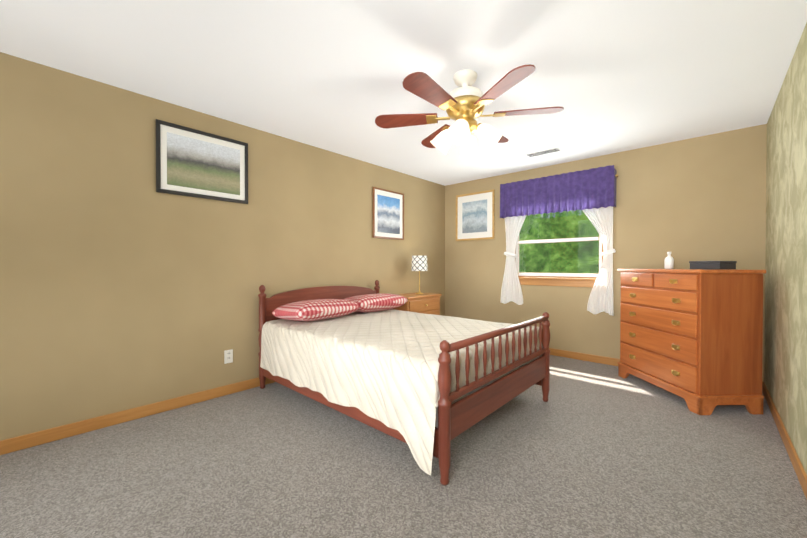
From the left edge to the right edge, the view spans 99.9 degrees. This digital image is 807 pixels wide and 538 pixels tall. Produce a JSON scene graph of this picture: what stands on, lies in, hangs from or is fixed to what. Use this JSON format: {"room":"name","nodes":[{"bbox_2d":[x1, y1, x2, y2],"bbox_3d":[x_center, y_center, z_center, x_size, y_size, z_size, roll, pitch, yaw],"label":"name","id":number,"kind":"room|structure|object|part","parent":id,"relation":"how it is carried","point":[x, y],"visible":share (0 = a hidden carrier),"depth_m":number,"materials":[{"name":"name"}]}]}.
{"room":"bedroom","nodes":[
{"label":"bedroom","id":0,"kind":"room"},
{"bbox_2d":[0,52,444,440],"bbox_3d":[-1.335,-0.102,3.289,0.120,2.400,6.040,0,1,42],"label":"wall","id":1,"kind":"structure","parent":0,"point":[124,285],"depth_m":2.52,"materials":[{"name":"beige paint"}]},
{"bbox_2d":[0,377,274,454],"bbox_3d":[-0.885,1.052,3.693,0.018,0.085,4.613,0,1,42],"label":"baseboard","id":2,"kind":"structure","parent":1,"relation":"attached to","point":[14,444],"depth_m":2.42,"materials":[{"name":"brown wood"}]},
{"bbox_2d":[155,119,247,203],"bbox_3d":[-1.646,-0.863,2.829,0.021,0.550,0.690,0,1,42],"label":"picture","id":3,"kind":"object","parent":1,"relation":"attached to","point":[190,162],"visible":1,"depth_m":2.79,"materials":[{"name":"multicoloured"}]},
{"bbox_2d":[224,349,232,363],"bbox_3d":[-1.535,0.768,2.979,0.008,0.115,0.070,0,1,42],"label":"electrical outlet","id":4,"kind":"object","parent":1,"relation":"attached to","point":[228,356],"visible":1,"depth_m":2.98,"materials":[{"name":"white plastic"}]},
{"bbox_2d":[373,187,403,239],"bbox_3d":[-0.189,-0.710,4.438,0.021,0.635,0.570,0,1,42],"label":"picture","id":5,"kind":"object","parent":1,"relation":"attached to","point":[388,214],"visible":0.98,"depth_m":4.43,"materials":[{"name":"white"}]},
{"bbox_2d":[0,355,806,537],"bbox_3d":[0.006,1.159,2.085,3.740,0.100,6.040,0,1,42],"label":"floor","id":6,"kind":"structure","parent":0,"point":[588,449],"depth_m":1.83,"materials":[{"name":"grey carpet"}]},
{"bbox_2d":[258,280,549,485],"bbox_3d":[-0.065,0.623,2.973,2.117,0.955,1.596,0,1,42],"label":"bed","id":7,"kind":"object","parent":6,"relation":"on","point":[426,388],"visible":1,"depth_m":2.31,"materials":[{"name":"beige fabric"}]},
{"bbox_2d":[393,292,441,314],"bbox_3d":[0.138,0.712,4.459,0.449,0.750,0.696,0,1,42],"label":"nightstand","id":8,"kind":"object","parent":6,"relation":"on","point":[426,303],"visible":0.29,"depth_m":4.33,"materials":[{"name":"brown wood"}]},
{"bbox_2d":[412,256,426,293],"bbox_3d":[0.216,0.079,4.585,0.216,0.515,0.216,0,1,42],"label":"lamp","id":9,"kind":"object","parent":8,"relation":"on","point":[419,263],"visible":1,"depth_m":4.50,"materials":[{"name":"white fabric"}]},
{"bbox_3d":[0.216,-0.076,4.583,0.216,0.205,0.216,0,1,42],"label":"lamp shade","id":10,"kind":"part","parent":9,"relation":"part of","materials":[{"name":"white fabric"}]},
{"bbox_2d":[617,269,765,414],"bbox_3d":[2.462,0.550,3.024,0.523,1.100,0.944,0,1,-2],"label":"dresser","id":11,"kind":"object","parent":6,"relation":"on","point":[693,338],"visible":1,"depth_m":2.59,"materials":[{"name":"brown wood"}]},
{"bbox_2d":[665,252,673,268],"bbox_3d":[2.465,-0.081,3.148,0.068,0.160,0.068,0,1,42],"label":"bottle","id":12,"kind":"object","parent":11,"relation":"on","point":[669,261],"visible":1,"depth_m":3.12,"materials":[{"name":"white ceramic"}]},
{"bbox_2d":[689,261,736,268],"bbox_3d":[2.566,-0.033,2.822,0.166,0.070,0.246,0,1,-10],"label":"box","id":13,"kind":"object","parent":11,"relation":"on","point":[712,264],"visible":1,"depth_m":2.74,"materials":[{"name":"grey plastic"}]},
{"bbox_2d":[0,0,806,185],"bbox_3d":[0.006,-1.341,2.062,3.740,0.100,6.040,0,1,42],"label":"ceiling","id":14,"kind":"structure","parent":0,"point":[612,76],"depth_m":2.12,"materials":[{"name":"white paint"}]},
{"bbox_2d":[375,64,563,157],"bbox_3d":[0.414,-1.039,2.276,1.121,0.505,1.238,0,1,42],"label":"fan","id":15,"kind":"object","parent":14,"relation":"hanging from","point":[464,104],"visible":1,"depth_m":2.17,"materials":[{"name":"brown wood"}]},
{"bbox_2d":[525,147,561,157],"bbox_3d":[1.560,-1.301,3.792,0.360,0.008,0.130,0,1,42],"label":"ceiling vent","id":16,"kind":"object","parent":14,"relation":"in","point":[543,152],"visible":1,"depth_m":3.78,"materials":[{"name":"silver metal"}]},
{"bbox_2d":[445,124,766,381],"bbox_3d":[1.994,-0.111,4.266,3.500,2.400,0.120,0,1,42],"label":"wall","id":17,"kind":"structure","parent":0,"point":[686,201],"depth_m":3.66,"materials":[{"name":"beige paint"}]},
{"bbox_2d":[456,189,494,240],"bbox_3d":[1.049,-0.778,5.019,0.640,0.700,0.021,0,1,42],"label":"picture","id":18,"kind":"object","parent":17,"relation":"attached to","point":[475,215],"visible":0.98,"depth_m":5.00,"materials":[{"name":"white paper"}]},
{"bbox_2d":[500,165,617,315],"bbox_3d":[1.849,-0.313,4.208,1.380,1.665,0.155,0,1,42],"label":"curtains","id":19,"kind":"object","parent":17,"relation":"hanging from","point":[590,193],"visible":1,"depth_m":4.01,"materials":[{"name":"purple fabric"}]},
{"bbox_2d":[515,210,603,287],"bbox_3d":[1.922,-0.394,4.303,1.280,1.215,0.160,0,1,42],"label":"window","id":20,"kind":"structure","parent":17,"relation":"in","point":[572,279],"depth_m":4.27,"materials":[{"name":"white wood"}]},
{"bbox_2d":[549,348,619,365],"bbox_3d":[1.953,1.047,4.224,3.450,0.085,0.014,0,1,42],"label":"baseboard","id":21,"kind":"structure","parent":17,"relation":"attached to","point":[556,352],"depth_m":4.03,"materials":[{"name":"brown wood"}]},
{"bbox_2d":[764,22,806,473],"bbox_3d":[1.347,-0.080,0.858,0.120,2.400,6.040,0,1,42],"label":"wall","id":22,"kind":"structure","parent":0,"point":[785,370],"depth_m":2.13,"materials":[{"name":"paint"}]},
{"bbox_2d":[762,382,806,498],"bbox_3d":[1.640,1.074,1.295,0.018,0.085,4.775,0,1,42],"label":"baseboard","id":23,"kind":"structure","parent":22,"relation":"attached to","point":[801,474],"depth_m":2.04,"materials":[{"name":"brown wood"}]},
{"label":"outside","id":24,"kind":"structure","parent":0,"visible":0},
{"bbox_2d":[519,210,598,273],"bbox_3d":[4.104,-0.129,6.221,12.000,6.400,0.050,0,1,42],"label":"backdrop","id":25,"kind":"structure","parent":24,"point":[587,229],"depth_m":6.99,"materials":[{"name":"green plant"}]}
]}

